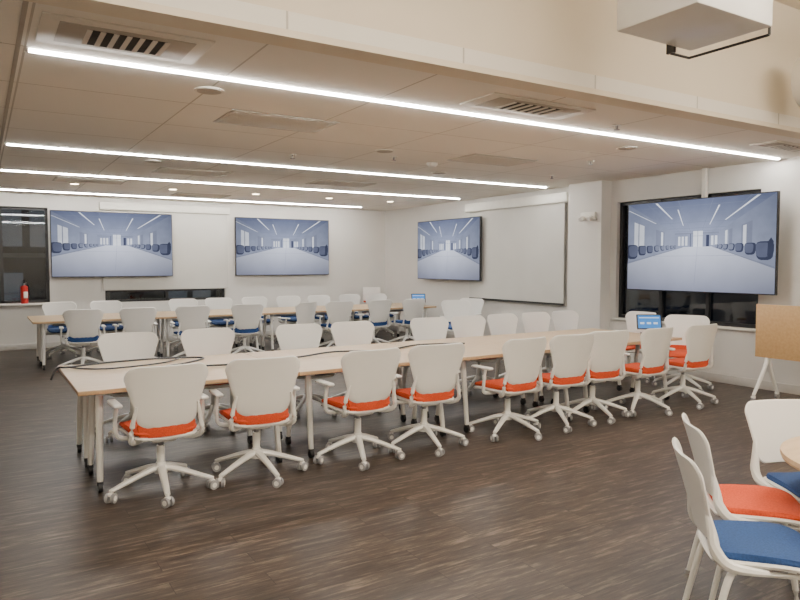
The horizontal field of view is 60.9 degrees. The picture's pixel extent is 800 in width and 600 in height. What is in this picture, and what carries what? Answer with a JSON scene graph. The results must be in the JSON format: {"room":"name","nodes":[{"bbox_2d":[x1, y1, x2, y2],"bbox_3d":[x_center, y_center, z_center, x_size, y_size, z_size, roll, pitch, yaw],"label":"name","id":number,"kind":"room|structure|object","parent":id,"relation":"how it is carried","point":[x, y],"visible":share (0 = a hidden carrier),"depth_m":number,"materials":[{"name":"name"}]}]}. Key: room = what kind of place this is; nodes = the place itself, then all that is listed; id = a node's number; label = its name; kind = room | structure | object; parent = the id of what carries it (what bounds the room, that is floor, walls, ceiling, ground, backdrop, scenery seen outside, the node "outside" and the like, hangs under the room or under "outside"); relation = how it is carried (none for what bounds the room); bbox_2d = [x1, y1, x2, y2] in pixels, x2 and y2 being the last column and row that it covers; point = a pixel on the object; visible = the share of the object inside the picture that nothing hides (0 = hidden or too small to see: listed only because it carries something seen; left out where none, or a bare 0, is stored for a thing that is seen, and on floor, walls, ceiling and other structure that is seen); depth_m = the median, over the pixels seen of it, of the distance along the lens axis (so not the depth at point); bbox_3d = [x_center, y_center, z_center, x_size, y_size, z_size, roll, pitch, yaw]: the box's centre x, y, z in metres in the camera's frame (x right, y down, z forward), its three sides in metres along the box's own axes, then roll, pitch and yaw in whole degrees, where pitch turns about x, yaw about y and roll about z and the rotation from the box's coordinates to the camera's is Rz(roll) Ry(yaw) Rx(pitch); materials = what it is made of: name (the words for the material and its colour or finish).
{"room":"conference room","nodes":[
{"label":"conference room","id":0,"kind":"room"},
{"bbox_2d":[0,193,384,344],"bbox_3d":[-5.312,-1.130,13.782,11.500,4.000,0.200,-2,4,-32],"label":"wall","id":1,"kind":"structure","parent":0,"point":[356,237],"depth_m":15.03,"materials":[{"name":"paint"}]},
{"bbox_2d":[0,1,28,150],"bbox_3d":[-4.596,-1.711,7.797,0.025,0.005,10.663,-2,4,-32],"label":"trim","id":2,"kind":"structure","parent":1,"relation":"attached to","point":[24,3],"depth_m":4.33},
{"bbox_2d":[0,303,43,305],"bbox_3d":[-7.561,0.101,12.253,2.400,0.033,0.138,-2,4,-32],"label":"trim","id":3,"kind":"structure","parent":1,"relation":"attached to","point":[18,304],"depth_m":12.54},
{"bbox_2d":[20,280,29,303],"bbox_3d":[-6.959,-0.153,12.608,0.135,0.435,0.144,0,3,-5],"label":"fire extinguisher","id":4,"kind":"object","parent":3,"relation":"on","point":[24,289],"visible":1,"depth_m":12.56,"materials":[{"name":"red metal"}]},
{"bbox_2d":[0,206,49,303],"bbox_3d":[-7.681,-0.818,12.332,2.330,1.790,0.060,-2,4,-32],"label":"window","id":5,"kind":"structure","parent":1,"relation":"in","point":[2,301],"depth_m":12.72,"materials":[{"name":"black glass"}]},
{"bbox_2d":[50,210,172,276],"bbox_3d":[-5.613,-1.087,13.340,2.220,1.260,0.108,-2,4,-32],"label":"television","id":6,"kind":"object","parent":1,"relation":"attached to","point":[83,243],"visible":1,"depth_m":13.26,"materials":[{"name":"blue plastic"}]},
{"bbox_2d":[99,202,229,290],"bbox_3d":[-4.757,-1.079,13.943,2.570,1.720,0.107,-2,4,-32],"label":"roller shade","id":7,"kind":"object","parent":1,"relation":"attached to","point":[199,234],"visible":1,"depth_m":14.18,"materials":[{"name":"fabric"}]},
{"bbox_2d":[105,288,223,301],"bbox_3d":[-4.844,-0.112,14.125,2.400,0.250,0.060,-2,4,-32],"label":"window","id":8,"kind":"structure","parent":1,"relation":"in","point":[166,298],"depth_m":14.05,"materials":[{"name":"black glass"}]},
{"bbox_2d":[0,330,330,350],"bbox_3d":[-5.255,0.817,13.793,11.500,0.110,0.015,-2,4,-32],"label":"baseboard","id":9,"kind":"structure","parent":1,"relation":"attached to","point":[268,333],"depth_m":12.79,"materials":[{"name":"plastic"}]},
{"bbox_2d":[235,217,328,275],"bbox_3d":[-2.618,-1.188,15.262,2.220,1.260,0.108,-2,4,-32],"label":"television","id":10,"kind":"object","parent":1,"relation":"attached to","point":[263,246],"visible":1,"depth_m":15.18,"materials":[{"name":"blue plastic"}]},
{"bbox_2d":[0,330,799,599],"bbox_3d":[-0.671,1.314,6.394,11.500,0.100,17.450,-2,4,-32],"label":"floor","id":11,"kind":"structure","parent":0,"point":[599,512],"depth_m":4.53,"materials":[{"name":"brown wood"}]},
{"bbox_2d":[42,302,85,358],"bbox_3d":[-5.850,0.511,11.797,0.744,0.932,0.737,-2,4,-34],"label":"chair","id":12,"kind":"object","parent":11,"relation":"on","point":[49,308],"visible":0.56,"depth_m":11.85,"materials":[{"name":"white paint"}]},
{"bbox_2d":[27,313,119,363],"bbox_3d":[-5.212,0.626,11.447,1.814,0.740,0.684,-2,4,-32],"label":"conference table","id":13,"kind":"object","parent":11,"relation":"on","point":[105,314],"visible":0.26,"depth_m":11.16,"materials":[{"name":"brown wood"}]},
{"bbox_2d":[56,309,105,371],"bbox_3d":[-4.809,0.591,10.285,0.744,0.932,0.737,-2,3,-28],"label":"chair","id":14,"kind":"object","parent":11,"relation":"on","point":[83,325],"visible":0.85,"depth_m":10.10,"materials":[{"name":"white paint"}]},
{"bbox_2d":[30,316,159,369],"bbox_3d":[-4.849,0.657,10.860,1.814,0.740,0.684,-2,4,-32],"label":"conference table","id":15,"kind":"object","parent":11,"relation":"on","point":[43,322],"visible":0.59,"depth_m":10.55,"materials":[{"name":"brown wood"}]},
{"bbox_2d":[86,300,123,354],"bbox_3d":[-5.229,0.493,12.146,0.720,0.932,0.750,-2,4,-34],"label":"chair","id":16,"kind":"object","parent":11,"relation":"on","point":[115,306],"visible":0.42,"depth_m":12.32,"materials":[{"name":"white paint"}]},
{"bbox_2d":[95,332,157,442],"bbox_3d":[-2.521,0.795,6.442,0.744,0.932,0.737,-2,3,-29],"label":"chair","id":17,"kind":"object","parent":11,"relation":"on","point":[126,345],"visible":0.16,"depth_m":6.60,"materials":[{"name":"white paint"}]},
{"bbox_2d":[112,307,157,357],"bbox_3d":[-4.133,0.568,10.732,0.721,0.932,0.750,-2,4,-32],"label":"chair","id":18,"kind":"object","parent":11,"relation":"on","point":[133,319],"visible":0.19,"depth_m":10.47,"materials":[{"name":"white paint"}]},
{"bbox_2d":[58,353,255,467],"bbox_3d":[-2.029,0.920,5.897,1.604,0.740,0.684,-2,4,-32],"label":"conference table","id":19,"kind":"object","parent":11,"relation":"on","point":[82,401],"visible":0.49,"depth_m":5.73,"materials":[{"name":"brown wood"}]},
{"bbox_2d":[50,342,464,379],"bbox_3d":[-1.018,0.560,6.276,3.950,0.107,0.644,-1,3,-24],"label":"power cable","id":20,"kind":"object","parent":19,"relation":"on","point":[173,358],"visible":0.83,"depth_m":5.89,"materials":[{"name":"black plastic"}]},
{"bbox_2d":[104,362,218,507],"bbox_3d":[-1.684,0.884,4.746,0.744,0.932,0.737,-2,4,-33],"label":"chair","id":21,"kind":"object","parent":11,"relation":"on","point":[166,401],"visible":1,"depth_m":4.57,"materials":[{"name":"white paint"}]},
{"bbox_2d":[165,299,197,350],"bbox_3d":[-4.053,0.453,12.905,0.744,0.932,0.737,-2,3,-29],"label":"chair","id":22,"kind":"object","parent":11,"relation":"on","point":[173,304],"visible":0.26,"depth_m":13.00,"materials":[{"name":"white paint"}]},
{"bbox_2d":[67,366,298,492],"bbox_3d":[-1.667,0.951,5.311,1.604,0.740,0.684,-2,4,-32],"label":"conference table","id":23,"kind":"object","parent":11,"relation":"on","point":[95,386],"visible":0.6,"depth_m":4.99,"materials":[{"name":"brown wood"}]},
{"bbox_2d":[168,305,210,356],"bbox_3d":[-3.440,0.546,11.130,0.744,0.932,0.737,-2,3,-29],"label":"chair","id":24,"kind":"object","parent":11,"relation":"on","point":[189,317],"visible":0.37,"depth_m":10.91,"materials":[{"name":"white paint"}]},
{"bbox_2d":[152,309,237,355],"bbox_3d":[-3.664,0.575,12.402,1.814,0.740,0.684,-2,4,-32],"label":"conference table","id":25,"kind":"object","parent":11,"relation":"on","point":[214,310],"visible":0.33,"depth_m":12.07,"materials":[{"name":"brown wood"}]},
{"bbox_2d":[180,328,234,431],"bbox_3d":[-1.895,0.774,6.825,0.740,0.932,0.743,-2,3,-28],"label":"chair","id":26,"kind":"object","parent":11,"relation":"on","point":[206,341],"visible":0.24,"depth_m":7.00,"materials":[{"name":"white paint"}]},
{"bbox_2d":[156,311,266,357],"bbox_3d":[-3.301,0.606,11.816,1.814,0.740,0.684,-2,4,-32],"label":"conference table","id":27,"kind":"object","parent":11,"relation":"on","point":[213,315],"visible":0.59,"depth_m":11.58,"materials":[{"name":"brown wood"}]},
{"bbox_2d":[204,298,241,345],"bbox_3d":[-3.496,0.436,13.220,0.720,0.932,0.750,-2,3,-30],"label":"chair","id":28,"kind":"object","parent":11,"relation":"on","point":[213,303],"visible":0.53,"depth_m":13.38,"materials":[{"name":"white paint"}]},
{"bbox_2d":[224,304,263,353],"bbox_3d":[-2.634,0.519,11.654,0.721,0.932,0.750,-2,3,-27],"label":"chair","id":29,"kind":"object","parent":11,"relation":"on","point":[247,317],"visible":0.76,"depth_m":11.42,"materials":[{"name":"white paint"}]},
{"bbox_2d":[240,297,275,345],"bbox_3d":[-2.830,0.412,13.661,0.744,0.932,0.737,-2,4,-33],"label":"chair","id":30,"kind":"object","parent":11,"relation":"on","point":[245,300],"visible":0.26,"depth_m":13.80,"materials":[{"name":"white paint"}]},
{"bbox_2d":[209,356,307,487],"bbox_3d":[-1.062,0.864,5.135,0.740,0.932,0.743,-2,3,-27],"label":"chair","id":31,"kind":"object","parent":11,"relation":"on","point":[262,389],"visible":0.99,"depth_m":4.93,"materials":[{"name":"white paint"}]},
{"bbox_2d":[276,296,300,342],"bbox_3d":[-2.227,0.395,14.000,0.721,0.932,0.750,-2,4,-34],"label":"chair","id":32,"kind":"object","parent":11,"relation":"on","point":[282,301],"visible":0.41,"depth_m":14.17,"materials":[{"name":"white paint"}]},
{"bbox_2d":[250,306,332,348],"bbox_3d":[-2.115,0.525,13.358,1.814,0.740,0.684,-2,4,-32],"label":"conference table","id":33,"kind":"object","parent":11,"relation":"on","point":[271,308],"visible":0.26,"depth_m":13.16,"materials":[{"name":"brown wood"}]},
{"bbox_2d":[277,302,316,349],"bbox_3d":[-1.828,0.494,12.119,0.737,0.932,0.744,2,4,35],"label":"chair","id":34,"kind":"object","parent":11,"relation":"on","point":[305,311],"visible":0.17,"depth_m":11.92,"materials":[{"name":"white paint"}]},
{"bbox_2d":[275,323,336,418],"bbox_3d":[-0.999,0.745,7.382,0.744,0.932,0.737,-2,4,-31],"label":"chair","id":35,"kind":"object","parent":11,"relation":"on","point":[289,336],"visible":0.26,"depth_m":7.53,"materials":[{"name":"white paint"}]},
{"bbox_2d":[262,308,357,350],"bbox_3d":[-1.753,0.556,12.772,1.814,0.740,0.684,-2,4,-32],"label":"conference table","id":36,"kind":"object","parent":11,"relation":"on","point":[319,311],"visible":0.5,"depth_m":12.49,"materials":[{"name":"brown wood"}]},
{"bbox_2d":[307,295,331,340],"bbox_3d":[-1.606,0.372,14.417,0.744,0.932,0.737,-2,4,-35],"label":"chair","id":37,"kind":"object","parent":11,"relation":"on","point":[321,300],"visible":0.28,"depth_m":14.58,"materials":[{"name":"white paint"}]},
{"bbox_2d":[244,343,410,438],"bbox_3d":[-0.660,0.875,6.743,1.604,0.740,0.684,-2,4,-32],"label":"conference table","id":38,"kind":"object","parent":11,"relation":"on","point":[306,351],"visible":0.27,"depth_m":6.81,"materials":[{"name":"laminate"}]},
{"bbox_2d":[316,301,352,346],"bbox_3d":[-1.171,0.471,12.558,0.720,0.932,0.750,-2,3,-28],"label":"chair","id":39,"kind":"object","parent":11,"relation":"on","point":[337,311],"visible":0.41,"depth_m":12.29,"materials":[{"name":"white paint"}]},
{"bbox_2d":[339,294,368,320],"bbox_3d":[-1.002,0.354,14.756,0.720,0.932,0.750,-2,4,-35],"label":"chair","id":40,"kind":"object","parent":11,"relation":"on","point":[355,298],"visible":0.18,"depth_m":14.97,"materials":[{"name":"white paint"}]},
{"bbox_2d":[313,347,404,470],"bbox_3d":[-0.377,0.840,5.589,0.729,0.932,0.748,-2,4,-33],"label":"chair","id":41,"kind":"object","parent":11,"relation":"on","point":[369,375],"visible":1,"depth_m":5.40,"materials":[{"name":"white paint"}]},
{"bbox_2d":[330,321,389,405],"bbox_3d":[-0.437,0.727,7.729,0.744,0.932,0.737,-2,3,-29],"label":"chair","id":42,"kind":"object","parent":11,"relation":"on","point":[345,333],"visible":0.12,"depth_m":7.92,"materials":[{"name":"white paint"}]},
{"bbox_2d":[285,350,445,457],"bbox_3d":[-0.297,0.906,6.157,1.604,0.740,0.684,-2,4,-32],"label":"conference table","id":43,"kind":"object","parent":11,"relation":"on","point":[309,367],"visible":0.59,"depth_m":5.77,"materials":[{"name":"brown wood"}]},
{"bbox_2d":[355,299,391,343],"bbox_3d":[-0.509,0.451,12.936,0.744,0.932,0.737,-2,4,-38],"label":"chair","id":44,"kind":"object","parent":11,"relation":"on","point":[379,310],"visible":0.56,"depth_m":12.75,"materials":[{"name":"white paint"}]},
{"bbox_2d":[363,287,386,331],"bbox_3d":[-0.604,0.225,16.137,0.466,1.048,0.475,-1,3,-20],"label":"stacked chairs","id":45,"kind":"object","parent":11,"relation":"on","point":[366,290],"visible":0.23,"depth_m":16.29,"materials":[{"name":"white plastic"}]},
{"bbox_2d":[365,294,394,337],"bbox_3d":[-0.437,0.334,15.136,0.744,0.932,0.737,-2,3,-28],"label":"chair","id":46,"kind":"object","parent":11,"relation":"on","point":[368,297],"visible":0.28,"depth_m":15.24,"materials":[{"name":"white paint"}]},
{"bbox_2d":[353,303,410,338],"bbox_3d":[-0.567,0.474,14.313,1.814,0.740,0.684,-2,4,-32],"label":"conference table","id":47,"kind":"object","parent":11,"relation":"on","point":[356,305],"visible":0.23,"depth_m":14.51,"materials":[{"name":"brown wood"}]},
{"bbox_2d":[351,305,435,320],"bbox_3d":[-0.205,0.505,13.727,1.814,0.740,0.684,-2,4,-32],"label":"conference table","id":48,"kind":"object","parent":11,"relation":"on","point":[394,308],"visible":0.27,"depth_m":13.46,"materials":[{"name":"brown wood"}]},
{"bbox_2d":[411,294,425,302],"bbox_3d":[0.379,-0.010,14.132,0.300,0.241,0.140,0,3,-9],"label":"tablet","id":49,"kind":"object","parent":48,"relation":"on","point":[413,296],"visible":0.41,"depth_m":14.11,"materials":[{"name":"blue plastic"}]},
{"bbox_2d":[389,298,424,341],"bbox_3d":[0.161,0.427,13.386,0.721,0.932,0.750,-2,4,-36],"label":"chair","id":50,"kind":"object","parent":11,"relation":"on","point":[413,308],"visible":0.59,"depth_m":13.15,"materials":[{"name":"white paint"}]},
{"bbox_2d":[387,343,468,456],"bbox_3d":[0.208,0.821,5.939,0.744,0.932,0.737,-2,3,-27],"label":"chair","id":51,"kind":"object","parent":11,"relation":"on","point":[435,370],"visible":0.91,"depth_m":5.75,"materials":[{"name":"white paint"}]},
{"bbox_2d":[410,317,462,397],"bbox_3d":[0.474,0.697,8.291,0.744,0.932,0.737,-2,3,-28],"label":"chair","id":52,"kind":"object","parent":11,"relation":"on","point":[428,328],"visible":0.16,"depth_m":8.49,"materials":[{"name":"white paint"}]},
{"bbox_2d":[440,300,470,331],"bbox_3d":[1.012,0.483,12.322,0.720,0.932,0.750,0,3,-5],"label":"chair","id":53,"kind":"object","parent":11,"relation":"on","point":[450,308],"visible":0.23,"depth_m":12.56,"materials":[{"name":"white paint"}]},
{"bbox_2d":[389,335,525,417],"bbox_3d":[0.710,0.830,7.588,1.604,0.740,0.684,-2,4,-32],"label":"conference table","id":54,"kind":"object","parent":11,"relation":"on","point":[491,339],"visible":0.3,"depth_m":7.66,"materials":[{"name":"brown wood"}]},
{"bbox_2d":[460,298,483,315],"bbox_3d":[1.277,0.445,13.052,0.744,0.932,0.737,2,4,35],"label":"chair","id":55,"kind":"object","parent":11,"relation":"on","point":[476,306],"visible":0.14,"depth_m":13.19,"materials":[{"name":"white paint"}]},
{"bbox_2d":[451,315,503,394],"bbox_3d":[1.028,0.681,8.596,0.729,0.932,0.748,-2,4,-31],"label":"chair","id":56,"kind":"object","parent":11,"relation":"on","point":[468,325],"visible":0.34,"depth_m":8.76,"materials":[{"name":"white paint"}]},
{"bbox_2d":[434,341,569,432],"bbox_3d":[1.072,0.861,7.002,1.604,0.740,0.684,-2,4,-32],"label":"conference table","id":57,"kind":"object","parent":11,"relation":"on","point":[486,351],"visible":0.33,"depth_m":6.62,"materials":[{"name":"brown wood"}]},
{"bbox_2d":[469,337,546,441],"bbox_3d":[1.042,0.796,6.413,0.740,0.932,0.743,-2,4,-34],"label":"chair","id":58,"kind":"object","parent":11,"relation":"on","point":[523,358],"visible":0.98,"depth_m":6.22,"materials":[{"name":"white paint"}]},
{"bbox_2d":[487,313,543,387],"bbox_3d":[1.499,0.663,8.926,0.744,0.932,0.737,-2,4,-35],"label":"chair","id":59,"kind":"object","parent":11,"relation":"on","point":[499,324],"visible":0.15,"depth_m":9.11,"materials":[{"name":"white paint"}]},
{"bbox_2d":[521,312,552,372],"bbox_3d":[1.975,0.648,9.211,0.740,0.932,0.743,-2,4,-34],"label":"chair","id":60,"kind":"object","parent":11,"relation":"on","point":[531,321],"visible":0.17,"depth_m":9.40,"materials":[{"name":"white paint"}]},
{"bbox_2d":[522,333,596,432],"bbox_3d":[1.528,0.777,6.769,0.729,0.932,0.748,-2,3,-27],"label":"chair","id":61,"kind":"object","parent":11,"relation":"on","point":[570,354],"visible":0.91,"depth_m":6.55,"materials":[{"name":"white paint"}]},
{"bbox_2d":[552,310,578,330],"bbox_3d":[2.478,0.631,9.530,0.744,0.932,0.737,-2,4,-34],"label":"chair","id":62,"kind":"object","parent":11,"relation":"on","point":[562,320],"visible":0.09,"depth_m":9.73,"materials":[{"name":"white paint"}]},
{"bbox_2d":[503,328,633,401],"bbox_3d":[2.079,0.785,8.434,1.604,0.740,0.684,-2,4,-32],"label":"conference table","id":63,"kind":"object","parent":11,"relation":"on","point":[548,334],"visible":0.26,"depth_m":8.43,"materials":[{"name":"brown wood"}]},
{"bbox_2d":[560,330,629,424],"bbox_3d":[2.011,0.760,7.089,0.744,0.932,0.737,-1,3,-23],"label":"chair","id":64,"kind":"object","parent":11,"relation":"on","point":[606,357],"visible":0.77,"depth_m":6.89,"materials":[{"name":"white paint"}]},
{"bbox_2d":[547,333,681,412],"bbox_3d":[2.442,0.816,7.848,1.604,0.740,0.684,-2,4,-32],"label":"conference table","id":65,"kind":"object","parent":11,"relation":"on","point":[634,338],"visible":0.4,"depth_m":7.98,"materials":[{"name":"brown wood"}]},
{"bbox_2d":[636,314,661,332],"bbox_3d":[3.049,0.297,8.341,0.300,0.241,0.140,0,3,4],"label":"tablet","id":66,"kind":"object","parent":65,"relation":"on","point":[644,321],"visible":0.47,"depth_m":8.31,"materials":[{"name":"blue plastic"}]},
{"bbox_2d":[613,311,655,383],"bbox_3d":[3.175,0.639,9.383,0.748,0.932,0.729,-2,3,-29],"label":"chair","id":67,"kind":"object","parent":11,"relation":"on","point":[630,317],"visible":0.27,"depth_m":9.60,"materials":[{"name":"white paint"}]},
{"bbox_2d":[602,327,672,416],"bbox_3d":[2.622,0.743,7.412,0.740,0.932,0.743,-2,4,-35],"label":"chair","id":68,"kind":"object","parent":11,"relation":"on","point":[655,342],"visible":0.91,"depth_m":7.20,"materials":[{"name":"white paint"}]},
{"bbox_2d":[652,315,713,393],"bbox_3d":[3.608,0.674,8.716,0.740,0.932,0.743,2,4,32],"label":"chair","id":69,"kind":"object","parent":11,"relation":"on","point":[680,323],"visible":0.44,"depth_m":8.88,"materials":[{"name":"white paint"}]},
{"bbox_2d":[650,323,718,409],"bbox_3d":[3.229,0.722,7.817,0.729,0.932,0.748,-2,4,-31],"label":"chair","id":70,"kind":"object","parent":11,"relation":"on","point":[699,338],"visible":0.91,"depth_m":7.62,"materials":[{"name":"white paint"}]},
{"bbox_2d":[672,437,799,599],"bbox_3d":[1.412,1.031,2.757,0.582,0.850,0.480,1,3,12],"label":"chair","id":71,"kind":"object","parent":11,"relation":"on","point":[738,547],"visible":1,"depth_m":2.66,"materials":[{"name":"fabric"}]},
{"bbox_2d":[682,413,799,599],"bbox_3d":[1.652,1.005,3.236,0.582,0.850,0.481,1,3,12],"label":"chair","id":72,"kind":"object","parent":11,"relation":"on","point":[740,502],"visible":0.88,"depth_m":3.12,"materials":[{"name":"white plastic"}]},
{"bbox_2d":[745,399,799,502],"bbox_3d":[2.125,0.991,3.516,0.480,0.850,0.582,0,3,-7],"label":"chair","id":73,"kind":"object","parent":11,"relation":"on","point":[772,422],"visible":0.8,"depth_m":3.70,"materials":[{"name":"white plastic"}]},
{"bbox_2d":[750,304,799,400],"bbox_3d":[4.598,0.645,7.402,0.558,1.130,1.500,-2,4,-32],"label":"table","id":74,"kind":"object","parent":11,"relation":"on","point":[777,326],"visible":0.96,"depth_m":7.82,"materials":[{"name":"beige laminate"}]},
{"bbox_2d":[780,436,799,470],"bbox_3d":[2.240,1.075,2.961,1.040,0.740,1.040,-2,4,-32],"label":"round table","id":75,"kind":"object","parent":11,"relation":"on","point":[790,448],"visible":1,"depth_m":3.12,"materials":[{"name":"brown wood"}]},
{"bbox_2d":[0,0,799,210],"bbox_3d":[-2.406,-1.830,9.039,11.500,0.100,10.850,-2,4,-32],"label":"ceiling","id":76,"kind":"structure","parent":0,"point":[57,102],"depth_m":6.39,"materials":[{"name":"tile"}]},
{"bbox_2d":[52,176,126,184],"bbox_3d":[-4.824,-1.855,10.572,1.000,0.010,0.580,-2,4,-32],"label":"ceiling vent","id":77,"kind":"object","parent":76,"relation":"in","point":[57,178],"visible":1,"depth_m":10.52,"materials":[{"name":"metal"}]},
{"bbox_2d":[35,11,215,64],"bbox_3d":[-1.593,-1.498,3.950,0.900,0.024,0.520,-2,4,-32],"label":"ceiling vent","id":78,"kind":"object","parent":76,"relation":"in","point":[53,28],"visible":1,"depth_m":3.89,"materials":[{"name":"metal"}]},
{"bbox_2d":[0,189,361,207],"bbox_3d":[-3.938,-2.016,13.643,7.190,0.014,0.060,-2,4,-32],"label":"recessed light","id":79,"kind":"object","parent":76,"relation":"in","point":[0,189],"visible":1,"depth_m":13.26,"materials":[{"name":"plastic"}]},
{"bbox_2d":[152,167,232,176],"bbox_3d":[-2.942,-1.805,9.621,1.000,0.010,0.580,-2,4,-32],"label":"ceiling vent","id":80,"kind":"object","parent":76,"relation":"in","point":[166,170],"visible":1,"depth_m":9.59,"materials":[{"name":"metal"}]},
{"bbox_2d":[170,192,230,197],"bbox_3d":[-3.773,-1.976,12.864,1.000,0.010,0.580,-2,4,-32],"label":"ceiling vent","id":81,"kind":"object","parent":76,"relation":"in","point":[177,193],"visible":1,"depth_m":12.82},
{"bbox_2d":[194,86,223,94],"bbox_3d":[-1.427,-1.564,5.085,0.220,0.012,0.220,-2,4,-32],"label":"ceiling speaker","id":82,"kind":"object","parent":76,"relation":"attached to","point":[208,90],"depth_m":5.05},
{"bbox_2d":[0,169,460,198],"bbox_3d":[-2.168,-1.900,11.449,7.890,0.014,0.060,-2,4,-32],"label":"recessed light","id":83,"kind":"object","parent":76,"relation":"in","point":[0,169],"visible":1,"depth_m":10.88,"materials":[{"name":"plastic"}]},
{"bbox_2d":[213,109,339,132],"bbox_3d":[-1.130,-1.625,6.220,1.000,0.010,0.580,-2,4,-32],"label":"ceiling vent","id":84,"kind":"object","parent":76,"relation":"in","point":[236,117],"visible":1,"depth_m":6.17,"materials":[{"name":"metal"}]},
{"bbox_2d":[5,143,547,187],"bbox_3d":[-0.895,-1.794,9.440,7.940,0.014,0.060,-2,4,-32],"label":"recessed light","id":85,"kind":"object","parent":76,"relation":"in","point":[6,144],"visible":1,"depth_m":8.75,"materials":[{"name":"plastic"}]},
{"bbox_2d":[305,179,376,186],"bbox_3d":[-0.953,-1.876,10.966,1.000,0.010,0.580,-2,4,-32],"label":"ceiling vent","id":86,"kind":"object","parent":76,"relation":"in","point":[318,182],"visible":1,"depth_m":10.91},
{"bbox_2d":[375,149,393,152],"bbox_3d":[-0.173,-1.708,7.808,0.220,0.012,0.220,-2,4,-32],"label":"ceiling speaker","id":87,"kind":"object","parent":76,"relation":"attached to","point":[379,150],"depth_m":7.79},
{"bbox_2d":[25,48,780,159],"bbox_3d":[1.207,-1.625,6.253,8.160,0.014,0.060,-2,4,-32],"label":"recessed light","id":88,"kind":"object","parent":76,"relation":"in","point":[27,50],"visible":1,"depth_m":5.21,"materials":[{"name":"plastic"}]},
{"bbox_2d":[447,154,537,165],"bbox_3d":[1.155,-1.746,8.511,1.000,0.010,0.580,-2,4,-32],"label":"ceiling vent","id":89,"kind":"object","parent":76,"relation":"in","point":[473,158],"visible":1,"depth_m":8.48,"materials":[{"name":"metal"}]},
{"bbox_2d":[460,92,595,119],"bbox_3d":[1.067,-1.586,5.615,1.100,0.024,0.440,-2,4,-32],"label":"ceiling vent","id":90,"kind":"object","parent":76,"relation":"in","point":[496,101],"visible":1,"depth_m":5.54,"materials":[{"name":"metal"}]},
{"bbox_2d":[617,146,637,149],"bbox_3d":[2.539,-1.697,7.604,0.220,0.012,0.220,-2,4,-32],"label":"ceiling speaker","id":91,"kind":"object","parent":76,"relation":"attached to","point":[623,147],"depth_m":7.58},
{"bbox_2d":[627,168,779,294],"bbox_3d":[4.055,-0.945,9.195,0.233,1.675,2.220,-2,4,-32],"label":"television","id":92,"kind":"object","parent":76,"relation":"hanging from","point":[729,244],"visible":1,"depth_m":8.99,"materials":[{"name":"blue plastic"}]},
{"bbox_2d":[750,140,799,151],"bbox_3d":[4.256,-1.685,7.490,0.900,0.024,0.300,-2,4,-32],"label":"ceiling vent","id":93,"kind":"object","parent":76,"relation":"in","point":[776,144],"visible":1,"depth_m":7.37,"materials":[{"name":"metal"}]},
{"bbox_2d":[23,0,799,138],"bbox_3d":[0.399,-2.070,4.482,11.500,1.140,0.180,-2,4,-32],"label":"beam","id":94,"kind":"structure","parent":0,"point":[583,36],"depth_m":4.80,"materials":[{"name":"paint"}]},
{"bbox_2d":[567,180,611,329],"bbox_3d":[3.047,-0.432,11.005,0.235,2.900,0.710,-2,4,-32],"label":"column","id":95,"kind":"structure","parent":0,"point":[589,242],"depth_m":10.83,"materials":[{"name":"paint"}]},
{"bbox_2d":[578,212,596,221],"bbox_3d":[2.958,-1.314,10.768,0.143,0.154,0.300,-2,4,-32],"label":"emergency light","id":96,"kind":"object","parent":95,"relation":"attached to","point":[589,216],"visible":1,"depth_m":10.74,"materials":[{"name":"white paint"}]},
{"bbox_2d":[385,157,799,385],"bbox_3d":[4.305,-0.896,9.357,0.200,4.000,17.450,-2,4,-32],"label":"wall","id":97,"kind":"structure","parent":0,"point":[733,350],"depth_m":9.97,"materials":[{"name":"paint"}]},
{"bbox_2d":[417,216,481,280],"bbox_3d":[1.012,-1.054,14.228,0.108,1.260,2.220,-2,4,-32],"label":"television","id":98,"kind":"object","parent":97,"relation":"attached to","point":[448,249],"visible":1,"depth_m":14.06,"materials":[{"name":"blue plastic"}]},
{"bbox_2d":[465,192,568,304],"bbox_3d":[2.099,-0.918,12.612,0.126,1.900,2.800,-2,4,-32],"label":"projection screen","id":99,"kind":"object","parent":97,"relation":"attached to","point":[523,238],"visible":0.78,"depth_m":12.35,"materials":[{"name":"fabric"}]},
{"bbox_2d":[387,325,799,394],"bbox_3d":[4.219,1.050,9.395,0.015,0.110,17.430,-2,4,-32],"label":"baseboard","id":100,"kind":"structure","parent":97,"relation":"attached to","point":[767,385],"depth_m":9.03,"materials":[{"name":"plastic"}]},
{"bbox_2d":[612,318,755,331],"bbox_3d":[3.982,0.343,9.706,0.048,0.028,2.370,-2,4,-32],"label":"trim","id":101,"kind":"structure","parent":97,"relation":"attached to","point":[718,327],"depth_m":9.03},
{"bbox_2d":[618,189,760,328],"bbox_3d":[4.081,-0.576,9.736,0.060,1.800,2.300,-2,4,-32],"label":"window","id":102,"kind":"structure","parent":97,"relation":"in","point":[624,206],"depth_m":10.62,"materials":[{"name":"black metal"}]},
{"bbox_2d":[773,0,799,9],"bbox_3d":[2.181,-2.537,1.569,11.500,0.100,6.600,-2,4,-32],"label":"ceiling","id":103,"kind":"structure","parent":0,"point":[792,3],"depth_m":6.25,"materials":[{"name":"paint"}]},
{"bbox_2d":[617,0,772,58],"bbox_3d":[1.782,-2.111,4.135,0.770,1.017,0.620,-2,4,-32],"label":"hvac unit","id":104,"kind":"object","parent":103,"relation":"hanging from","point":[690,25],"visible":1,"depth_m":4.04,"materials":[{"name":"white paint"}]},
{"bbox_2d":[791,58,799,106],"bbox_3d":[4.337,-2.139,4.821,0.470,1.033,2.820,-2,4,-32],"label":"pendant light","id":105,"kind":"object","parent":103,"relation":"hanging from","point":[795,75],"visible":1,"depth_m":5.89,"materials":[{"name":"white glass"}]},
{"label":"outside","id":106,"kind":"structure","parent":0,"visible":0},
{"bbox_2d":[0,209,220,300],"bbox_3d":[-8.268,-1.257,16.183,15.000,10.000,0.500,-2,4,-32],"label":"window","id":107,"kind":"structure","parent":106,"point":[23,231],"depth_m":15.78,"materials":[{"name":"grey"}]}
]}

